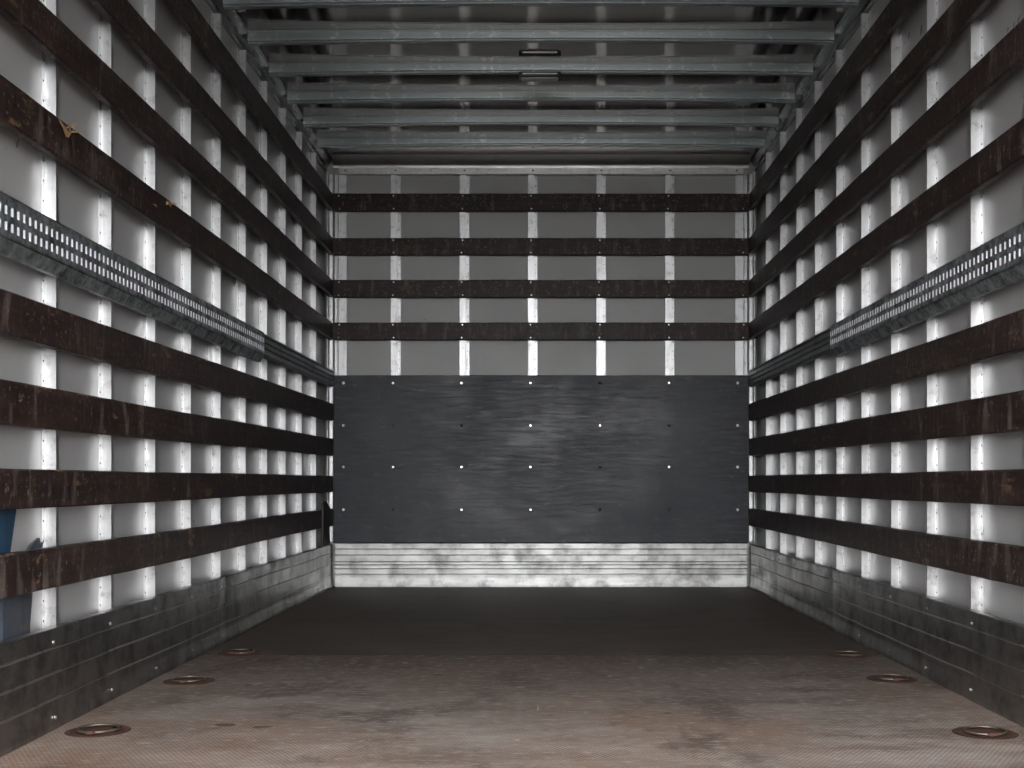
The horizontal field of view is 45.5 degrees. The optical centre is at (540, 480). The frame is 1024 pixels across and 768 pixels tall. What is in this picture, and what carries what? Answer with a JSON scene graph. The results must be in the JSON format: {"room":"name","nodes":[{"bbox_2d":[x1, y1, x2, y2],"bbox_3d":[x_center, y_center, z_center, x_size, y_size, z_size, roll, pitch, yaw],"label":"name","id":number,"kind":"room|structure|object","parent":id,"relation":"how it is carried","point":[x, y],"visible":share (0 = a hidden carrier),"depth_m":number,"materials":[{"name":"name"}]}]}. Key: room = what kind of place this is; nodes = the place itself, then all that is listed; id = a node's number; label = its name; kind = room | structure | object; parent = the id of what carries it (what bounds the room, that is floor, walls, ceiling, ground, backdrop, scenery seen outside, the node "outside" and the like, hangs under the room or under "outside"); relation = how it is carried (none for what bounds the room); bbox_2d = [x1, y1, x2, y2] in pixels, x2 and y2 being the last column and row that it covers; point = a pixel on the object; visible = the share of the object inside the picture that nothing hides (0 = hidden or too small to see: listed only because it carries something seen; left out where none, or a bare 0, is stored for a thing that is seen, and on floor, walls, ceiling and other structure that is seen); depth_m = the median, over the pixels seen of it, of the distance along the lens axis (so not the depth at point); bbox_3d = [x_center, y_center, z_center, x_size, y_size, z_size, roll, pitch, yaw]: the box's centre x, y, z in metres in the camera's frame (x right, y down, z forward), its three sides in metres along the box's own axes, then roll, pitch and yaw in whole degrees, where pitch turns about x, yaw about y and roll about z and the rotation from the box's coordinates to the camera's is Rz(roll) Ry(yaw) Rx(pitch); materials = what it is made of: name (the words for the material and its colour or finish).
{"room":"cargo space","nodes":[
{"label":"cargo space","id":0,"kind":"room"},
{"bbox_2d":[0,0,324,632],"bbox_3d":[-1.310,-0.633,4.027,0.030,2.650,6.655,0,0,0],"label":"wall","id":1,"kind":"structure","parent":0,"point":[20,59],"depth_m":3.90,"materials":[{"name":"white metal"}]},
{"bbox_2d":[41,0,58,628],"bbox_3d":[-1.280,-0.608,3.179,0.030,2.477,0.043,0,0,0],"label":"stud","id":2,"kind":"object","parent":1,"relation":"attached to","point":[49,68],"visible":0.44,"depth_m":3.18,"materials":[{"name":"metal"}]},
{"bbox_2d":[98,11,113,611],"bbox_3d":[-1.280,-0.608,3.587,0.030,2.477,0.043,0,0,0],"label":"stud","id":3,"kind":"object","parent":1,"relation":"attached to","point":[105,29],"visible":0.55,"depth_m":3.59,"materials":[{"name":"metal"}]},
{"bbox_2d":[0,191,263,361],"bbox_3d":[-1.248,-0.599,3.060,0.034,0.140,4.720,0,0,0],"label":"rail","id":4,"kind":"object","parent":1,"relation":"attached to","point":[29,237],"visible":1,"depth_m":3.50,"materials":[{"name":"metal"}]},
{"bbox_2d":[144,0,156,598],"bbox_3d":[-1.280,-0.608,3.994,0.030,2.477,0.043,0,0,0],"label":"stud","id":5,"kind":"object","parent":1,"relation":"attached to","point":[150,6],"visible":0.49,"depth_m":4.00,"materials":[{"name":"metal"}]},
{"bbox_2d":[0,544,332,756],"bbox_3d":[-1.248,0.503,3.982,0.033,0.256,6.565,0,0,0],"label":"skirting board","id":6,"kind":"object","parent":1,"relation":"attached to","point":[51,677],"visible":1,"depth_m":3.67,"materials":[{"name":"metal"}]},
{"bbox_2d":[321,501,331,546],"bbox_3d":[-1.234,0.241,7.010,0.011,0.258,0.300,0,0,0],"label":"wood offcut","id":7,"kind":"object","parent":6,"relation":"on","point":[326,510],"visible":1,"depth_m":6.95,"materials":[{"name":"brown wood"}]},
{"bbox_2d":[0,74,332,339],"bbox_3d":[-1.242,-0.887,3.984,0.046,0.116,6.568,0,0,0],"label":"wall slat","id":8,"kind":"object","parent":1,"relation":"attached to","point":[20,113],"visible":1,"depth_m":3.68,"materials":[{"name":"brown wood"}]},
{"bbox_2d":[0,0,332,296],"bbox_3d":[-1.252,-1.143,3.984,0.025,0.113,6.568,0,0,0],"label":"wall slat","id":9,"kind":"object","parent":1,"relation":"attached to","point":[32,19],"visible":1,"depth_m":3.77,"materials":[{"name":"brown wood"}]},
{"bbox_2d":[0,288,332,420],"bbox_3d":[-1.252,-0.396,3.984,0.025,0.134,6.568,0,0,0],"label":"wall slat","id":10,"kind":"object","parent":1,"relation":"attached to","point":[22,318],"visible":1,"depth_m":3.68,"materials":[{"name":"brown wood"}]},
{"bbox_2d":[0,379,332,455],"bbox_3d":[-1.252,-0.186,3.984,0.025,0.132,6.568,0,0,0],"label":"wall slat","id":11,"kind":"object","parent":1,"relation":"attached to","point":[21,404],"visible":1,"depth_m":3.68,"materials":[{"name":"brown wood"}]},
{"bbox_2d":[0,509,332,599],"bbox_3d":[-1.252,0.221,3.984,0.025,0.115,6.568,0,0,0],"label":"wall slat","id":12,"kind":"object","parent":1,"relation":"attached to","point":[33,570],"visible":0.92,"depth_m":3.66,"materials":[{"name":"brown wood"}]},
{"bbox_2d":[0,468,332,509],"bbox_3d":[-1.252,0.019,3.984,0.025,0.102,6.568,0,0,0],"label":"wall slat","id":13,"kind":"object","parent":1,"relation":"attached to","point":[19,488],"visible":1,"depth_m":3.68,"materials":[{"name":"brown wood"}]},
{"bbox_2d":[181,0,191,587],"bbox_3d":[-1.280,-0.608,4.402,0.030,2.477,0.043,0,0,0],"label":"stud","id":14,"kind":"object","parent":1,"relation":"attached to","point":[186,39],"visible":0.44,"depth_m":4.40,"materials":[{"name":"metal"}]},
{"bbox_2d":[89,0,332,254],"bbox_3d":[-1.252,-1.395,3.984,0.025,0.112,6.568,0,0,0],"label":"wall slat","id":15,"kind":"object","parent":1,"relation":"attached to","point":[120,14],"visible":1,"depth_m":4.45,"materials":[{"name":"brown wood"}]},
{"bbox_2d":[211,11,221,578],"bbox_3d":[-1.280,-0.608,4.811,0.030,2.477,0.043,0,0,0],"label":"stud","id":16,"kind":"object","parent":1,"relation":"attached to","point":[216,18],"visible":0.48,"depth_m":4.81,"materials":[{"name":"metal"}]},
{"bbox_2d":[237,48,246,570],"bbox_3d":[-1.280,-0.608,5.218,0.030,2.477,0.043,0,0,0],"label":"stud","id":17,"kind":"object","parent":1,"relation":"attached to","point":[241,54],"visible":0.41,"depth_m":5.22,"materials":[{"name":"metal"}]},
{"bbox_2d":[163,0,332,210],"bbox_3d":[-1.252,-1.657,3.984,0.025,0.113,6.568,0,0,0],"label":"wall slat","id":18,"kind":"object","parent":1,"relation":"attached to","point":[186,12],"visible":1,"depth_m":5.11,"materials":[{"name":"brown wood"}]},
{"bbox_2d":[259,80,267,564],"bbox_3d":[-1.280,-0.608,5.627,0.030,2.477,0.043,0,0,0],"label":"stud","id":19,"kind":"object","parent":1,"relation":"attached to","point":[263,85],"visible":0.4,"depth_m":5.63,"materials":[{"name":"metal"}]},
{"bbox_2d":[205,0,331,172],"bbox_3d":[-1.275,-1.889,4.013,0.040,0.077,6.625,0,0,0],"label":"rail","id":20,"kind":"object","parent":1,"relation":"attached to","point":[231,22],"visible":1,"depth_m":5.66,"materials":[{"name":"metal"}]},
{"bbox_2d":[278,107,285,558],"bbox_3d":[-1.280,-0.608,6.035,0.030,2.477,0.043,0,0,0],"label":"stud","id":21,"kind":"object","parent":1,"relation":"attached to","point":[281,111],"visible":0.47,"depth_m":6.04,"materials":[{"name":"metal"}]},
{"bbox_2d":[295,131,301,553],"bbox_3d":[-1.280,-0.608,6.442,0.030,2.477,0.043,0,0,0],"label":"stud","id":22,"kind":"object","parent":1,"relation":"attached to","point":[298,135],"visible":0.46,"depth_m":6.44,"materials":[{"name":"metal"}]},
{"bbox_2d":[263,334,333,386],"bbox_3d":[-1.250,-0.613,6.345,0.030,0.105,1.843,0,0,0],"label":"rail","id":23,"kind":"object","parent":1,"relation":"attached to","point":[275,351],"visible":0.93,"depth_m":6.17,"materials":[{"name":"metal"}]},
{"bbox_2d":[310,152,316,548],"bbox_3d":[-1.280,-0.608,6.851,0.030,2.477,0.043,0,0,0],"label":"stud","id":24,"kind":"object","parent":1,"relation":"attached to","point":[313,156],"visible":0.48,"depth_m":6.85,"materials":[{"name":"metal"}]},
{"bbox_2d":[0,586,1023,767],"bbox_3d":[0.000,0.662,4.013,2.590,0.060,6.625,0,0,0],"label":"floor","id":25,"kind":"structure","parent":0,"point":[344,677],"depth_m":3.51,"materials":[{"name":"brown wood"}]},
{"bbox_2d":[0,509,15,553],"bbox_3d":[-1.288,0.304,2.857,0.007,0.635,0.274,0,0,0],"label":"board","id":26,"kind":"object","parent":25,"relation":"on","point":[7,517],"visible":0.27,"depth_m":2.93,"materials":[{"name":"paint"}]},
{"bbox_2d":[0,538,43,640],"bbox_3d":[-1.281,0.379,3.011,0.007,0.467,0.242,0,0,0],"label":"sheet","id":27,"kind":"object","parent":25,"relation":"on","point":[15,612],"visible":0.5,"depth_m":2.97,"materials":[{"name":"grey paint"}]},
{"bbox_2d":[64,723,130,736],"bbox_3d":[-1.120,0.626,3.082,0.160,0.011,0.160,0,0,0],"label":"anchor","id":28,"kind":"object","parent":25,"relation":"on","point":[98,729],"visible":1,"depth_m":3.07,"materials":[{"name":"metal"}]},
{"bbox_2d":[163,675,214,684],"bbox_3d":[-1.112,0.626,3.852,0.160,0.011,0.160,0,0,0],"label":"anchor","id":29,"kind":"object","parent":25,"relation":"on","point":[189,679],"visible":1,"depth_m":3.84,"materials":[{"name":"metal"}]},
{"bbox_2d":[218,648,261,655],"bbox_3d":[-1.106,0.626,4.479,0.160,0.011,0.160,0,0,0],"label":"anchor","id":30,"kind":"object","parent":25,"relation":"on","point":[241,651],"visible":1,"depth_m":4.46,"materials":[{"name":"metal"}]},
{"bbox_2d":[827,650,871,657],"bbox_3d":[1.120,0.626,4.428,0.160,0.011,0.160,0,0,0],"label":"anchor","id":31,"kind":"object","parent":25,"relation":"on","point":[843,653],"visible":1,"depth_m":4.41,"materials":[{"name":"metal"}]},
{"bbox_2d":[866,673,917,682],"bbox_3d":[1.120,0.626,3.891,0.160,0.011,0.160,0,0,0],"label":"anchor","id":32,"kind":"object","parent":25,"relation":"on","point":[885,677],"visible":1,"depth_m":3.87,"materials":[{"name":"metal"}]},
{"bbox_2d":[952,725,1018,739],"bbox_3d":[1.113,0.626,3.057,0.160,0.011,0.160,0,0,0],"label":"anchor","id":33,"kind":"object","parent":25,"relation":"on","point":[972,731],"visible":1,"depth_m":3.04,"materials":[{"name":"metal"}]},
{"bbox_2d":[325,162,756,585],"bbox_3d":[0.000,-0.633,7.340,2.590,2.650,0.030,0,0,0],"label":"wall","id":34,"kind":"structure","parent":0,"point":[364,357],"depth_m":7.33,"materials":[{"name":"grey metal"}]},
{"bbox_2d":[327,172,346,541],"bbox_3d":[-1.217,-0.631,7.271,0.104,2.411,0.075,0,0,0],"label":"post","id":35,"kind":"object","parent":34,"relation":"attached to","point":[336,221],"visible":0.49,"depth_m":7.30,"materials":[{"name":"metal"}]},
{"bbox_2d":[391,175,400,374],"bbox_3d":[-0.871,-0.631,7.310,0.056,2.411,0.030,0,0,0],"label":"stud","id":36,"kind":"object","parent":34,"relation":"attached to","point":[395,180],"visible":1,"depth_m":7.30,"materials":[{"name":"metal"}]},
{"bbox_2d":[460,175,468,374],"bbox_3d":[-0.459,-0.631,7.310,0.056,2.411,0.030,0,0,0],"label":"stud","id":37,"kind":"object","parent":34,"relation":"attached to","point":[464,180],"visible":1,"depth_m":7.30,"materials":[{"name":"metal"}]},
{"bbox_2d":[528,175,536,374],"bbox_3d":[-0.050,-0.631,7.310,0.056,2.411,0.030,0,0,0],"label":"stud","id":38,"kind":"object","parent":34,"relation":"attached to","point":[532,180],"visible":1,"depth_m":7.30,"materials":[{"name":"metal"}]},
{"bbox_2d":[335,543,746,586],"bbox_3d":[0.000,0.500,7.277,2.456,0.262,0.035,0,0,0],"label":"skirting board","id":39,"kind":"object","parent":34,"relation":"attached to","point":[356,564],"visible":1,"depth_m":7.26,"materials":[{"name":"metal"}]},
{"bbox_2d":[334,375,747,542],"bbox_3d":[0.000,-0.132,7.281,2.474,0.999,0.022,0,0,0],"label":"board","id":40,"kind":"object","parent":34,"relation":"attached to","point":[418,458],"visible":1,"depth_m":7.27,"materials":[{"name":"black wood"}]},
{"bbox_2d":[330,154,751,175],"bbox_3d":[0.000,-1.880,7.260,2.490,0.096,0.131,0,0,0],"label":"header","id":41,"kind":"object","parent":34,"relation":"attached to","point":[347,164],"visible":1,"depth_m":7.29,"materials":[{"name":"metal"}]},
{"bbox_2d":[333,193,748,211],"bbox_3d":[0.000,-1.663,7.281,2.478,0.107,0.028,0,0,0],"label":"wall slat","id":42,"kind":"object","parent":34,"relation":"attached to","point":[342,202],"visible":1,"depth_m":7.27,"materials":[{"name":"brown wood"}]},
{"bbox_2d":[333,280,748,297],"bbox_3d":[0.000,-1.147,7.281,2.478,0.107,0.028,0,0,0],"label":"wall slat","id":43,"kind":"object","parent":34,"relation":"attached to","point":[341,288],"visible":1,"depth_m":7.27,"materials":[{"name":"brown wood"}]},
{"bbox_2d":[333,238,748,255],"bbox_3d":[0.000,-1.399,7.281,2.478,0.104,0.028,0,0,0],"label":"wall slat","id":44,"kind":"object","parent":34,"relation":"attached to","point":[341,246],"visible":1,"depth_m":7.27,"materials":[{"name":"brown wood"}]},
{"bbox_2d":[333,322,748,340],"bbox_3d":[0.000,-0.893,7.281,2.478,0.106,0.028,0,0,0],"label":"wall slat","id":45,"kind":"object","parent":34,"relation":"attached to","point":[415,331],"visible":1,"depth_m":7.27,"materials":[{"name":"brown wood"}]},
{"bbox_2d":[596,175,605,374],"bbox_3d":[0.360,-0.631,7.310,0.056,2.411,0.030,0,0,0],"label":"stud","id":46,"kind":"object","parent":34,"relation":"attached to","point":[600,180],"visible":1,"depth_m":7.30,"materials":[{"name":"metal"}]},
{"bbox_2d":[665,175,673,374],"bbox_3d":[0.772,-0.631,7.310,0.056,2.411,0.030,0,0,0],"label":"stud","id":47,"kind":"object","parent":34,"relation":"attached to","point":[669,180],"visible":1,"depth_m":7.30,"materials":[{"name":"metal"}]},
{"bbox_2d":[735,172,754,542],"bbox_3d":[1.217,-0.631,7.271,0.104,2.411,0.075,0,0,0],"label":"post","id":48,"kind":"object","parent":34,"relation":"attached to","point":[744,184],"visible":0.56,"depth_m":7.30,"materials":[{"name":"metal"}]},
{"bbox_2d":[235,6,848,158],"bbox_3d":[0.000,-1.943,4.013,2.590,0.030,6.625,0,0,0],"label":"ceiling","id":49,"kind":"structure","parent":0,"point":[448,17],"depth_m":5.78,"materials":[{"name":"grey metal"}]},
{"bbox_2d":[247,30,834,45],"bbox_3d":[0.000,-1.902,5.245,2.514,0.051,0.078,0,0,0],"label":"bow","id":50,"kind":"object","parent":49,"relation":"attached to","point":[255,37],"visible":1,"depth_m":5.22,"materials":[{"name":"grey metal"}]},
{"bbox_2d":[268,62,813,76],"bbox_3d":[0.000,-1.903,5.653,2.514,0.049,0.078,0,0,0],"label":"bow","id":51,"kind":"object","parent":49,"relation":"attached to","point":[276,69],"visible":1,"depth_m":5.63,"materials":[{"name":"grey metal"}]},
{"bbox_2d":[519,71,560,81],"bbox_3d":[-0.005,-1.875,5.651,0.194,0.032,0.062,0,0,0],"label":"ceiling lamp","id":52,"kind":"object","parent":51,"relation":"attached to","point":[525,76],"visible":1,"depth_m":5.63,"materials":[{"name":"black plastic"}]},
{"bbox_2d":[287,91,794,103],"bbox_3d":[0.000,-1.903,6.061,2.514,0.050,0.078,0,0,0],"label":"bow","id":53,"kind":"object","parent":49,"relation":"attached to","point":[293,97],"visible":1,"depth_m":6.04,"materials":[{"name":"grey metal"}]},
{"bbox_2d":[303,116,778,127],"bbox_3d":[0.000,-1.903,6.469,2.514,0.049,0.078,0,0,0],"label":"bow","id":54,"kind":"object","parent":49,"relation":"attached to","point":[308,121],"visible":1,"depth_m":6.45,"materials":[{"name":"grey metal"}]},
{"bbox_2d":[317,137,764,148],"bbox_3d":[0.000,-1.904,6.877,2.514,0.048,0.078,0,0,0],"label":"bow","id":55,"kind":"object","parent":49,"relation":"attached to","point":[323,142],"visible":1,"depth_m":6.86,"materials":[{"name":"grey metal"}]},
{"bbox_2d":[223,0,858,9],"bbox_3d":[0.000,-1.901,4.837,2.514,0.052,0.078,0,0,0],"label":"bow","id":56,"kind":"object","parent":49,"relation":"attached to","point":[227,4],"visible":1,"depth_m":4.82,"materials":[{"name":"grey metal"}]},
{"bbox_2d":[757,0,1022,623],"bbox_3d":[1.310,-0.633,4.027,0.030,2.650,6.655,0,0,0],"label":"wall","id":57,"kind":"structure","parent":0,"point":[1003,107],"depth_m":4.28,"materials":[{"name":"white metal"}]},
{"bbox_2d":[765,152,771,548],"bbox_3d":[1.280,-0.608,6.851,0.030,2.477,0.043,0,0,0],"label":"stud","id":58,"kind":"object","parent":57,"relation":"attached to","point":[768,156],"visible":0.46,"depth_m":6.85,"materials":[{"name":"metal"}]},
{"bbox_2d":[780,131,786,553],"bbox_3d":[1.280,-0.608,6.442,0.030,2.477,0.043,0,0,0],"label":"stud","id":59,"kind":"object","parent":57,"relation":"attached to","point":[783,135],"visible":0.52,"depth_m":6.44,"materials":[{"name":"metal"}]},
{"bbox_2d":[748,327,830,386],"bbox_3d":[1.250,-0.613,6.229,0.030,0.105,2.073,0,0,0],"label":"rail","id":60,"kind":"object","parent":57,"relation":"attached to","point":[817,346],"visible":0.93,"depth_m":6.00,"materials":[{"name":"metal"}]},
{"bbox_2d":[796,107,803,558],"bbox_3d":[1.280,-0.608,6.035,0.030,2.477,0.043,0,0,0],"label":"stud","id":61,"kind":"object","parent":57,"relation":"attached to","point":[799,111],"visible":0.51,"depth_m":6.04,"materials":[{"name":"metal"}]},
{"bbox_2d":[750,0,876,172],"bbox_3d":[1.275,-1.889,4.013,0.040,0.077,6.625,0,0,0],"label":"rail","id":62,"kind":"object","parent":57,"relation":"attached to","point":[850,22],"visible":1,"depth_m":5.65,"materials":[{"name":"metal"}]},
{"bbox_2d":[814,80,822,564],"bbox_3d":[1.280,-0.608,5.627,0.030,2.477,0.043,0,0,0],"label":"stud","id":63,"kind":"object","parent":57,"relation":"attached to","point":[818,85],"visible":0.52,"depth_m":5.63,"materials":[{"name":"metal"}]},
{"bbox_2d":[749,0,918,210],"bbox_3d":[1.252,-1.658,3.984,0.025,0.114,6.568,0,0,0],"label":"wall slat","id":64,"kind":"object","parent":57,"relation":"attached to","point":[895,12],"visible":1,"depth_m":5.12,"materials":[{"name":"brown wood"}]},
{"bbox_2d":[835,48,844,570],"bbox_3d":[1.280,-0.608,5.218,0.030,2.477,0.043,0,0,0],"label":"stud","id":65,"kind":"object","parent":57,"relation":"attached to","point":[839,54],"visible":0.46,"depth_m":5.22,"materials":[{"name":"metal"}]},
{"bbox_2d":[860,11,870,578],"bbox_3d":[1.280,-0.608,4.811,0.030,2.477,0.043,0,0,0],"label":"stud","id":66,"kind":"object","parent":57,"relation":"attached to","point":[865,18],"visible":0.5,"depth_m":4.81,"materials":[{"name":"metal"}]},
{"bbox_2d":[749,0,992,254],"bbox_3d":[1.252,-1.396,3.984,0.025,0.111,6.568,0,0,0],"label":"wall slat","id":67,"kind":"object","parent":57,"relation":"attached to","point":[960,14],"visible":1,"depth_m":4.46,"materials":[{"name":"brown wood"}]},
{"bbox_2d":[749,544,1023,726],"bbox_3d":[1.248,0.503,3.982,0.033,0.256,6.565,0,0,0],"label":"skirting board","id":68,"kind":"object","parent":57,"relation":"attached to","point":[978,656],"visible":1,"depth_m":4.05,"materials":[{"name":"metal"}]},
{"bbox_2d":[749,118,1023,339],"bbox_3d":[1.252,-0.888,3.984,0.025,0.115,6.568,0,0,0],"label":"wall slat","id":69,"kind":"object","parent":57,"relation":"attached to","point":[1005,153],"visible":1,"depth_m":4.07,"materials":[{"name":"brown wood"}]},
{"bbox_2d":[749,18,1023,296],"bbox_3d":[1.252,-1.142,3.984,0.025,0.112,6.568,0,0,0],"label":"wall slat","id":70,"kind":"object","parent":57,"relation":"attached to","point":[1006,57],"visible":1,"depth_m":4.07,"materials":[{"name":"brown wood"}]},
{"bbox_2d":[749,309,1023,420],"bbox_3d":[1.252,-0.396,3.984,0.025,0.133,6.568,0,0,0],"label":"wall slat","id":71,"kind":"object","parent":57,"relation":"attached to","point":[1001,336],"visible":1,"depth_m":4.06,"materials":[{"name":"brown wood"}]},
{"bbox_2d":[749,508,1023,586],"bbox_3d":[1.252,0.222,3.984,0.025,0.116,6.568,0,0,0],"label":"wall slat","id":72,"kind":"object","parent":57,"relation":"attached to","point":[1000,562],"visible":1,"depth_m":4.06,"materials":[{"name":"brown wood"}]},
{"bbox_2d":[749,390,1023,455],"bbox_3d":[1.252,-0.188,3.984,0.025,0.134,6.568,0,0,0],"label":"wall slat","id":73,"kind":"object","parent":57,"relation":"attached to","point":[1001,413],"visible":1,"depth_m":4.06,"materials":[{"name":"brown wood"}]},
{"bbox_2d":[749,469,1023,505],"bbox_3d":[1.252,0.018,3.984,0.025,0.102,6.568,0,0,0],"label":"wall slat","id":74,"kind":"object","parent":57,"relation":"attached to","point":[990,487],"visible":1,"depth_m":4.06,"materials":[{"name":"brown wood"}]},
{"bbox_2d":[890,0,900,587],"bbox_3d":[1.280,-0.608,4.402,0.030,2.477,0.043,0,0,0],"label":"stud","id":75,"kind":"object","parent":57,"relation":"attached to","point":[895,39],"visible":0.43,"depth_m":4.40,"materials":[{"name":"metal"}]},
{"bbox_2d":[830,222,1023,356],"bbox_3d":[1.248,-0.599,2.945,0.034,0.140,4.490,0,0,0],"label":"rail","id":76,"kind":"object","parent":57,"relation":"attached to","point":[996,264],"visible":1,"depth_m":3.78,"materials":[{"name":"metal"}]},
{"bbox_2d":[925,0,937,598],"bbox_3d":[1.280,-0.608,3.994,0.030,2.477,0.043,0,0,0],"label":"stud","id":77,"kind":"object","parent":57,"relation":"attached to","point":[931,6],"visible":0.49,"depth_m":4.00,"materials":[{"name":"metal"}]},
{"bbox_2d":[968,11,983,611],"bbox_3d":[1.280,-0.608,3.587,0.030,2.477,0.043,0,0,0],"label":"stud","id":78,"kind":"object","parent":57,"relation":"attached to","point":[976,28],"visible":0.49,"depth_m":3.59,"materials":[{"name":"metal"}]},
{"bbox_2d":[1023,0,1023,623],"bbox_3d":[1.280,-0.608,3.179,0.030,2.477,0.043,0,0,0],"label":"stud","id":79,"kind":"object","parent":57,"relation":"attached to","point":[1023,0],"visible":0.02,"depth_m":3.20,"materials":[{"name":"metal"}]}
]}

